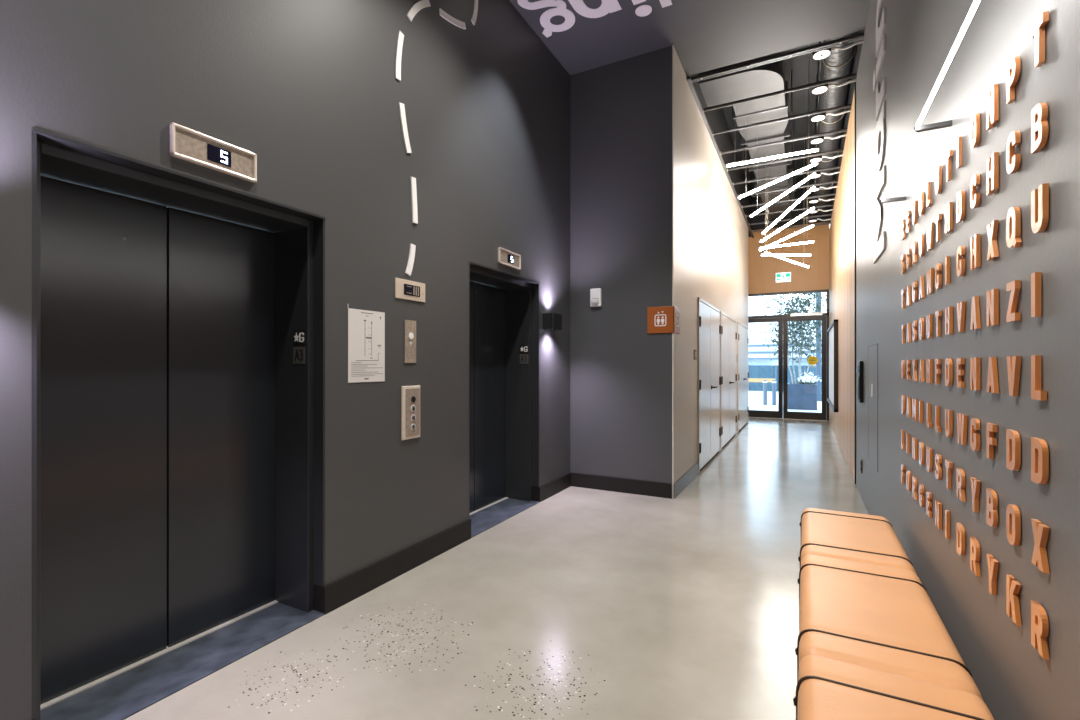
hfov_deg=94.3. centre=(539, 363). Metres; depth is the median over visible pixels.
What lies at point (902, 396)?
raised letter
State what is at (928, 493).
raised letter
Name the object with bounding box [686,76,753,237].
trim
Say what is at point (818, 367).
pole
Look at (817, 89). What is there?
diffuser
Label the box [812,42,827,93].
lamp
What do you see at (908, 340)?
raised letter
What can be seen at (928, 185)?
raised letter
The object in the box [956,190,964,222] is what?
raised letter
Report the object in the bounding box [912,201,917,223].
raised letter
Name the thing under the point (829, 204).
ceiling bar
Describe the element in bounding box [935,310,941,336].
raised letter
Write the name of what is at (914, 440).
raised letter
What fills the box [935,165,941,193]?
raised letter
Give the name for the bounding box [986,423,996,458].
raised letter
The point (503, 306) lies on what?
elevator
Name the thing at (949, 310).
raised letter
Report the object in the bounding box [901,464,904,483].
raised letter
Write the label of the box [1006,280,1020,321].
raised letter
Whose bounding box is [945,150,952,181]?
raised letter
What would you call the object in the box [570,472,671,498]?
baseboard
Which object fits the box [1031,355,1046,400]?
raised letter
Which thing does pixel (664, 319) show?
sign
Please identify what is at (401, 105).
wall stripe
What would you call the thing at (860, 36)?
trim
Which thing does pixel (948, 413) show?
raised letter
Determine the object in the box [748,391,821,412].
ground
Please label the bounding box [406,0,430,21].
wall stripe
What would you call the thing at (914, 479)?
raised letter
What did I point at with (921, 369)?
raised letter
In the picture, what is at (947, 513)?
raised letter
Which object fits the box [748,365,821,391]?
hoarding
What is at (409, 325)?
switch plate
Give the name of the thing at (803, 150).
tube
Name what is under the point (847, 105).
ceiling bar
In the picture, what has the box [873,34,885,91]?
supergraphic letter
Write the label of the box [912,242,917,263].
raised letter
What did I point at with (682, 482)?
baseboard
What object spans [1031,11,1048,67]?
raised letter
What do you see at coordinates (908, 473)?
raised letter
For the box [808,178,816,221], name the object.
lamp
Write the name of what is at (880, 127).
supergraphic letter
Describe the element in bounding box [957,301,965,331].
raised letter
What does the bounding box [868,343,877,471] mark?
access hatch
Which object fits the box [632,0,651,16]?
supergraphic letter
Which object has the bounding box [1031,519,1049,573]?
raised letter
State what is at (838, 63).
spiral duct
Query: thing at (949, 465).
raised letter
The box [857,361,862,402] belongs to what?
card reader
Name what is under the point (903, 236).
raised letter
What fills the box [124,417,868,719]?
floor
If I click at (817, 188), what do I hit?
lamp
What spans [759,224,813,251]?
tube
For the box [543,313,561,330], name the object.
wall sconce
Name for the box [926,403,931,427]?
raised letter
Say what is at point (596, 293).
fire alarm strobe
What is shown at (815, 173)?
tube
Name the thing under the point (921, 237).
raised letter
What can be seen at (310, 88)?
wall
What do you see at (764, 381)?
bollard
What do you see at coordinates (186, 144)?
indicator
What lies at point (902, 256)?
raised letter
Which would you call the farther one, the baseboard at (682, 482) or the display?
the baseboard at (682, 482)
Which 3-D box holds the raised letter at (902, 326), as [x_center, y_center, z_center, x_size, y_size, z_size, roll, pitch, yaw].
[2.006,-0.162,2.766,0.013,0.103,0.064,0,0,28]
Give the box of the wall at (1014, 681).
[856,0,1079,719]
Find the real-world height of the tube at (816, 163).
1.715 m
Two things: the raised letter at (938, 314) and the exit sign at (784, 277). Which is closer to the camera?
the raised letter at (938, 314)
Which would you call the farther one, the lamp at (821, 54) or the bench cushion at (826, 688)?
the lamp at (821, 54)
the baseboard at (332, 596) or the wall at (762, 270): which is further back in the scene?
the wall at (762, 270)
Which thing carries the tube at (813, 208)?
hanging from the ceiling
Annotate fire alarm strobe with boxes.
[590,288,601,306]
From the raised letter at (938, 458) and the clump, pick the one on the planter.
the clump
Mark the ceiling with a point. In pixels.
(705, 35)
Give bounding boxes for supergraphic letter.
[517,0,574,37]
[568,0,620,17]
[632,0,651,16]
[659,0,671,7]
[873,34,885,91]
[873,165,885,263]
[876,0,885,57]
[876,78,885,120]
[876,101,885,170]
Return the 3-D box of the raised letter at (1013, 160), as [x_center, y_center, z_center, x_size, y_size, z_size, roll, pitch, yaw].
[1.233,-0.548,1.303,0.013,0.103,0.064,0,0,28]
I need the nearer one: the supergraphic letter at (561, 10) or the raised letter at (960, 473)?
the raised letter at (960, 473)
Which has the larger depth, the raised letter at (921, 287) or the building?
the building
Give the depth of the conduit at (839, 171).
8.03 m
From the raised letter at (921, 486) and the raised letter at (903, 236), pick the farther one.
the raised letter at (903, 236)
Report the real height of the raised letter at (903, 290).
0.103 m
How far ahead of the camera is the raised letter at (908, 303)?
2.60 m
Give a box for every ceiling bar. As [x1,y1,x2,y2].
[703,73,856,111]
[712,104,851,135]
[720,128,846,154]
[727,149,842,171]
[733,166,839,185]
[738,180,837,196]
[742,193,834,207]
[746,204,833,216]
[749,214,831,225]
[752,222,829,232]
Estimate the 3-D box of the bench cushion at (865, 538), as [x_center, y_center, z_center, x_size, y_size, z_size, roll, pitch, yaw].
[1.617,1.090,2.624,0.468,0.420,0.849,0,0,28]
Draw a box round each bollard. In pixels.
[763,380,766,404]
[772,380,775,404]
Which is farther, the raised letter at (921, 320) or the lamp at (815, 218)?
the lamp at (815, 218)
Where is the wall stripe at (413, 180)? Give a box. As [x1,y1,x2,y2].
[410,176,417,223]
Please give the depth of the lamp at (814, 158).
7.53 m
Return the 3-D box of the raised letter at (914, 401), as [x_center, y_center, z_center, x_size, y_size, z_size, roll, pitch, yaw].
[1.847,0.226,2.464,0.013,0.103,0.084,0,0,28]
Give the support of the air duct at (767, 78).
hanging from the ceiling
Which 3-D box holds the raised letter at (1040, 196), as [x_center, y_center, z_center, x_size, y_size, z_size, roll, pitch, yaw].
[1.155,-0.355,1.157,0.013,0.103,0.064,0,0,28]
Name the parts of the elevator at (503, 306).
door panel, door panel, slate sill, tactile plate, floor plate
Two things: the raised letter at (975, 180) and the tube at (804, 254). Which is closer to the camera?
the raised letter at (975, 180)
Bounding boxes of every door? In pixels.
[698,297,720,472]
[720,311,736,449]
[737,322,748,431]
[748,289,828,420]
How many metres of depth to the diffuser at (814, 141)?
6.92 m
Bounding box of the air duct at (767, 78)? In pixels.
[699,52,795,219]
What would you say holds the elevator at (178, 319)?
attached to the wall at (310, 88)
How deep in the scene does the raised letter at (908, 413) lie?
2.60 m
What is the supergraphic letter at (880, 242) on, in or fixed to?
attached to the wall at (1014, 681)
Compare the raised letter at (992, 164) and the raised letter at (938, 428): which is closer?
the raised letter at (992, 164)
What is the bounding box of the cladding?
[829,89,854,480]
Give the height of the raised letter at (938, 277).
0.102 m
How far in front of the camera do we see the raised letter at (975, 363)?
1.58 m
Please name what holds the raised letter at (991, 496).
attached to the wall at (1014, 681)
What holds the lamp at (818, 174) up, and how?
hanging from the ceiling
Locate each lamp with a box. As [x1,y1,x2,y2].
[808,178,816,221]
[809,121,820,177]
[809,144,819,190]
[809,153,818,202]
[809,206,817,212]
[810,74,823,143]
[810,155,821,161]
[811,60,825,120]
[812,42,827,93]
[812,48,830,59]
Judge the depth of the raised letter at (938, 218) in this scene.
2.03 m
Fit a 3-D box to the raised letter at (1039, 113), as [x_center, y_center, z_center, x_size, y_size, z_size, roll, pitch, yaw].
[1.155,-0.548,1.157,0.013,0.103,0.063,0,0,28]
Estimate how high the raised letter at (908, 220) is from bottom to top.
0.103 m
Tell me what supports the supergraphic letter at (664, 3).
attached to the ceiling
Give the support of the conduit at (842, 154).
attached to the lamp at (814, 158)
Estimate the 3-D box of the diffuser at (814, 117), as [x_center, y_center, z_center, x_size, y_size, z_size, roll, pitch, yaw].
[3.487,-3.074,6.278,0.147,0.006,0.147,0,0,28]
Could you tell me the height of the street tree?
3.550 m
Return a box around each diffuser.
[810,158,821,161]
[811,139,822,143]
[812,86,826,93]
[812,115,824,120]
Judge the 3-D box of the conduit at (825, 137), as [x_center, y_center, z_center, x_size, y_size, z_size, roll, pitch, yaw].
[3.976,-3.070,6.756,0.044,0.094,0.287,0,0,-36]
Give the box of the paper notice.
[348,308,384,382]
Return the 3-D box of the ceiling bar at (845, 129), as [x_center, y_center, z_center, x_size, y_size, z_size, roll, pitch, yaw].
[3.330,-3.070,6.944,1.579,0.054,0.054,0,0,28]
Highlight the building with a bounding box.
[748,321,821,364]
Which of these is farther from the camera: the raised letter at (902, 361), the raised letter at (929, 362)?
the raised letter at (902, 361)
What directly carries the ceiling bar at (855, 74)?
attached to the ceiling
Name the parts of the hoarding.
panel, panel, panel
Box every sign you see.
[647,306,679,333]
[776,272,790,282]
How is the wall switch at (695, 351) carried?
attached to the wall at (710, 228)
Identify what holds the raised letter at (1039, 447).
attached to the wall at (1014, 681)
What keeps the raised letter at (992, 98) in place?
attached to the wall at (1014, 681)
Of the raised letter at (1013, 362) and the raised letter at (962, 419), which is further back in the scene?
the raised letter at (962, 419)
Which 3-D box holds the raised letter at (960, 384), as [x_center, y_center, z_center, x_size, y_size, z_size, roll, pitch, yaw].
[1.467,0.032,1.746,0.013,0.103,0.054,0,0,28]
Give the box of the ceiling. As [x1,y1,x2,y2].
[509,0,869,236]
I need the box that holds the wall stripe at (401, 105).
[398,102,411,152]
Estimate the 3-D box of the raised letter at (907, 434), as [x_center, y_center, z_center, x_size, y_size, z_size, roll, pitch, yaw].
[1.939,0.419,2.638,0.013,0.103,0.023,0,0,28]
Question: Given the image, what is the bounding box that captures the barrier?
[748,378,774,381]
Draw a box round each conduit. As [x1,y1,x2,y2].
[821,171,839,174]
[822,154,842,158]
[824,134,845,138]
[826,110,850,115]
[828,79,855,86]
[831,40,862,50]
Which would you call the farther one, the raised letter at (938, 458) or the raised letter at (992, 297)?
the raised letter at (938, 458)
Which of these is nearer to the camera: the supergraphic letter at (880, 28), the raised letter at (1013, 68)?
the raised letter at (1013, 68)
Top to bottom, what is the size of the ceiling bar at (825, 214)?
0.054 m
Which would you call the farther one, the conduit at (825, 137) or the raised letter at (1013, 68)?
the conduit at (825, 137)
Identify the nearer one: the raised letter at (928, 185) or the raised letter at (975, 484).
the raised letter at (975, 484)
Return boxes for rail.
[812,41,822,222]
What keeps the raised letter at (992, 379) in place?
attached to the wall at (1014, 681)
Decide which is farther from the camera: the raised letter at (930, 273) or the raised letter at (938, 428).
the raised letter at (930, 273)
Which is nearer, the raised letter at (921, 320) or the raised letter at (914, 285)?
the raised letter at (921, 320)
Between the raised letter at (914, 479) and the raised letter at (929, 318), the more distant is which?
the raised letter at (914, 479)
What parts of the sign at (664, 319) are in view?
panel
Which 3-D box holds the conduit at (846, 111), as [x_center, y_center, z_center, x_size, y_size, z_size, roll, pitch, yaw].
[3.635,-3.070,6.111,0.044,0.094,0.287,0,0,-36]
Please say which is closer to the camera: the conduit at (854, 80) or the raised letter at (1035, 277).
the raised letter at (1035, 277)
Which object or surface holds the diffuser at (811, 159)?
attached to the lamp at (814, 158)
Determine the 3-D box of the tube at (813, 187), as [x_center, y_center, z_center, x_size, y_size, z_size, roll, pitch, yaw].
[3.704,-2.980,7.487,0.737,2.040,0.037,0,0,28]
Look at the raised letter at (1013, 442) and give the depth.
1.29 m
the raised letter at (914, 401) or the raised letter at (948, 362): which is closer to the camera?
the raised letter at (948, 362)
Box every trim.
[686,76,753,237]
[690,32,863,82]
[855,82,855,483]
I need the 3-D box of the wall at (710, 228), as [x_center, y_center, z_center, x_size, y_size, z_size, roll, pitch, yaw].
[3.012,-0.960,8.624,0.500,4.520,8.336,0,0,28]
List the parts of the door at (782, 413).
pull handle, pull handle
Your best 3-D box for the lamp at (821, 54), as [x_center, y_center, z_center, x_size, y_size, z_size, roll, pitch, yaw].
[2.804,-3.533,4.987,0.163,0.934,0.163,0,0,28]
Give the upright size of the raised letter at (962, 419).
0.103 m
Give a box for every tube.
[726,148,818,166]
[737,162,818,198]
[750,172,816,217]
[759,207,814,242]
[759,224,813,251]
[759,240,814,248]
[761,91,815,234]
[761,140,811,255]
[764,150,809,267]
[881,0,979,202]
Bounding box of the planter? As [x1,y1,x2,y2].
[788,383,816,409]
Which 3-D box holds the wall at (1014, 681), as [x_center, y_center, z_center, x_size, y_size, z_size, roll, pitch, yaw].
[1.264,-0.885,1.134,0.200,4.370,9.586,0,0,28]
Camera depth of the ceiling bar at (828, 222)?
11.25 m
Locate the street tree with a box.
[749,292,825,383]
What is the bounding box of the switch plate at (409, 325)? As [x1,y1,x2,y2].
[404,320,415,362]
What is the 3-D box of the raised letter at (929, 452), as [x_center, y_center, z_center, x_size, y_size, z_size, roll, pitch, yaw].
[1.697,0.419,2.181,0.013,0.103,0.064,0,0,28]
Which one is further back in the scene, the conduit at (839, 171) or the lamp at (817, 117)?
the conduit at (839, 171)
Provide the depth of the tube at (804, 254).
8.98 m
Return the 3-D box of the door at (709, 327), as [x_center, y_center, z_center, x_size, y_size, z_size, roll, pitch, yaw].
[2.283,0.257,6.632,0.075,2.083,1.660,0,0,28]
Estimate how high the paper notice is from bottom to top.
0.432 m
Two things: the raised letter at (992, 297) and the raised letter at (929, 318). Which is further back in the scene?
the raised letter at (929, 318)
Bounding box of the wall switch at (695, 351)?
[694,350,696,359]
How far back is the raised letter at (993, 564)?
1.44 m
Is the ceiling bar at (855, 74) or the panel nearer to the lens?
the panel
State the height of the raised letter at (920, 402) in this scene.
0.103 m
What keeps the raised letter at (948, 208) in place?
attached to the wall at (1014, 681)
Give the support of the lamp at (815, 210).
hanging from the ceiling
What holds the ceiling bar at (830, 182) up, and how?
attached to the ceiling
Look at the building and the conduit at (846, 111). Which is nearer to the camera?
the conduit at (846, 111)
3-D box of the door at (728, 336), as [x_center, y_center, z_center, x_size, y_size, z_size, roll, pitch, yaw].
[3.148,0.257,8.267,0.075,2.083,1.840,0,0,28]
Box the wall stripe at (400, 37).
[395,30,403,80]
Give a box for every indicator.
[170,122,256,182]
[498,247,520,269]
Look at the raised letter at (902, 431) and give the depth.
2.77 m
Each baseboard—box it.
[36,473,570,719]
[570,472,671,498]
[673,462,698,498]
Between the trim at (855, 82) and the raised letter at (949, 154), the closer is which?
the raised letter at (949, 154)
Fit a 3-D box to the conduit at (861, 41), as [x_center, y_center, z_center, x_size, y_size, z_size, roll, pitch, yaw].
[2.952,-3.070,4.820,0.044,0.094,0.287,0,0,-36]
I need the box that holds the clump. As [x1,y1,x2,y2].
[798,372,821,383]
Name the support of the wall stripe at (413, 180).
attached to the wall at (310, 88)
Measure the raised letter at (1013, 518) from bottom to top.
0.103 m
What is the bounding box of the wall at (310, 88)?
[0,0,569,719]
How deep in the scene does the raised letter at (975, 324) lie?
1.58 m
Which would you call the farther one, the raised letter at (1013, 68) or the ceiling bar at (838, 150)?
the ceiling bar at (838, 150)
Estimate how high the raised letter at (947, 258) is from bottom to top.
0.103 m
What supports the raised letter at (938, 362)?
attached to the wall at (1014, 681)
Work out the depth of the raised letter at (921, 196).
2.31 m
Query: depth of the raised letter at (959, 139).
1.75 m
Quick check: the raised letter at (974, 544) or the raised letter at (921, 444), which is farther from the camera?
the raised letter at (921, 444)
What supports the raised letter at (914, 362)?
attached to the wall at (1014, 681)
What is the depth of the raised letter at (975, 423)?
1.58 m
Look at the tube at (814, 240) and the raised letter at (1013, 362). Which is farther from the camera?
the tube at (814, 240)
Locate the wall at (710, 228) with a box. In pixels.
[672,45,747,498]
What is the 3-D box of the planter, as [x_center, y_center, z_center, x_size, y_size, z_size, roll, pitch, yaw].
[7.597,0.940,14.534,0.760,0.720,0.800,0,0,28]
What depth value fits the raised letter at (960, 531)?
1.73 m
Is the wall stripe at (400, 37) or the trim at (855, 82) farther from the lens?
the trim at (855, 82)
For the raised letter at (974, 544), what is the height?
0.103 m
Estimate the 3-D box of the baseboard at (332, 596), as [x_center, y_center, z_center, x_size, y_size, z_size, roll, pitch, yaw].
[-1.595,1.229,1.787,0.099,0.142,8.068,0,0,28]
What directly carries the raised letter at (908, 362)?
attached to the wall at (1014, 681)
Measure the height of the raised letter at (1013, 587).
0.103 m
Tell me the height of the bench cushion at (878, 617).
0.420 m
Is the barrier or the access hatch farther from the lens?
the barrier
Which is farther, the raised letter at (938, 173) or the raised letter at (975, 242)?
the raised letter at (938, 173)
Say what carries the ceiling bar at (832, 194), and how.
attached to the ceiling
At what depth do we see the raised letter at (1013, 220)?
1.29 m
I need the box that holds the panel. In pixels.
[401,385,419,439]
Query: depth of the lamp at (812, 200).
9.48 m
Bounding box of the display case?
[827,319,837,411]
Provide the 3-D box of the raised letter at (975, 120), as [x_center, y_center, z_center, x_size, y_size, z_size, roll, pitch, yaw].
[1.387,-0.742,1.595,0.013,0.103,0.064,0,0,28]
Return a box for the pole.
[816,293,821,400]
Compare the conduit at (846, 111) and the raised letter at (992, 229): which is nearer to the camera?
the raised letter at (992, 229)
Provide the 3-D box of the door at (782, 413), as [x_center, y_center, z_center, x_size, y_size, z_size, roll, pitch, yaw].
[5.705,-0.193,11.819,1.934,2.985,0.170,0,0,28]
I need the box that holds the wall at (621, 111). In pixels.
[570,46,671,483]
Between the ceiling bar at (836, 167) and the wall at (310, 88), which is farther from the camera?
the ceiling bar at (836, 167)
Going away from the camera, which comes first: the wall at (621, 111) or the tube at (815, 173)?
the wall at (621, 111)
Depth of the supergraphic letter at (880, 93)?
3.61 m
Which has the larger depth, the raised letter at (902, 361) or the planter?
the planter
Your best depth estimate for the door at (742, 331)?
10.03 m
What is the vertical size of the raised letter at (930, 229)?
0.103 m
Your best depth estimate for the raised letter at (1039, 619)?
1.15 m
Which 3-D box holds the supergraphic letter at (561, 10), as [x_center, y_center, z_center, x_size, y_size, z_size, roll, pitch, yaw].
[0.079,-3.068,4.354,0.387,0.004,0.624,0,0,28]
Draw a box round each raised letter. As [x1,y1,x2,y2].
[901,220,905,239]
[901,255,904,273]
[901,289,904,308]
[901,325,904,343]
[901,360,904,378]
[901,395,904,413]
[901,430,904,449]
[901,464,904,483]
[906,211,910,232]
[906,248,910,268]
[906,286,910,305]
[906,323,910,342]
[906,360,910,379]
[906,397,910,416]
[906,433,909,452]
[906,471,910,490]
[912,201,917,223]
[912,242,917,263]
[912,281,916,301]
[912,320,916,340]
[912,360,917,380]
[912,399,917,420]
[912,437,916,459]
[912,476,917,499]
[919,192,924,214]
[919,234,924,256]
[919,276,924,298]
[919,318,924,339]
[919,359,924,381]
[919,401,922,422]
[919,442,924,464]
[919,484,924,506]
[926,182,931,206]
[926,222,933,249]
[926,268,933,294]
[926,314,932,337]
[926,359,932,382]
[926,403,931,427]
[926,447,932,471]
[926,491,931,517]
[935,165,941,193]
[935,214,941,241]
[935,263,941,288]
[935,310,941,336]
[935,359,941,383]
[935,406,941,432]
[935,454,941,479]
[935,500,941,529]
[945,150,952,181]
[945,202,952,233]
[945,256,949,283]
[945,306,952,334]
[945,359,952,385]
[945,409,952,436]
[945,460,952,488]
[945,510,949,538]
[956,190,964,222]
[956,246,964,276]
[956,468,965,501]
[956,522,964,555]
[957,136,961,167]
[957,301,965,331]
[957,358,964,387]
[957,413,967,444]
[970,113,979,147]
[970,174,979,207]
[970,234,980,269]
[970,296,980,329]
[970,357,980,389]
[970,418,979,450]
[970,477,980,512]
[970,537,980,576]
[986,84,998,129]
[986,152,998,195]
[986,289,998,325]
[986,357,998,392]
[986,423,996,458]
[986,488,997,526]
[987,220,998,260]
[987,554,998,594]
[1006,56,1020,103]
[1006,131,1020,173]
[1006,207,1021,247]
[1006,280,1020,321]
[1006,356,1021,395]
[1006,429,1020,470]
[1006,504,1020,545]
[1006,574,1021,625]
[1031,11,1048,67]
[1031,102,1048,153]
[1031,183,1048,232]
[1031,272,1040,316]
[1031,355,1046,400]
[1031,437,1048,483]
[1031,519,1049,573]
[1031,600,1049,659]
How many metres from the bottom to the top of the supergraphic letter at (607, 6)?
0.004 m
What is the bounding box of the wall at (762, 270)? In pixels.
[748,222,828,293]
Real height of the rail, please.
0.016 m
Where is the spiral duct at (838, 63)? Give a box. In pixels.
[814,32,856,214]
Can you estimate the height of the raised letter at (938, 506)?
0.103 m
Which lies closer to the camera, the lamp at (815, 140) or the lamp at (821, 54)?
the lamp at (821, 54)
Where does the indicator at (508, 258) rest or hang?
attached to the wall at (310, 88)
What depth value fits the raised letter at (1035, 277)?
1.17 m
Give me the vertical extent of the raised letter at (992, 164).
0.103 m
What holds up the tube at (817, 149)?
hanging from the ceiling
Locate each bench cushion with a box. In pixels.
[793,655,994,719]
[795,555,982,699]
[798,508,916,574]
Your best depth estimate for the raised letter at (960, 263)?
1.73 m
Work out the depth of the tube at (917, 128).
1.88 m
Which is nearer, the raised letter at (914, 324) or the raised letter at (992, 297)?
the raised letter at (992, 297)
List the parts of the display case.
white panel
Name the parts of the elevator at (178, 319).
door panel, slate sill, door panel, tactile plate, floor plate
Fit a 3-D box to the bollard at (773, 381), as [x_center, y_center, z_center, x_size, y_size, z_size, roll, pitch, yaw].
[7.375,0.910,15.783,0.123,0.780,0.123,0,0,28]

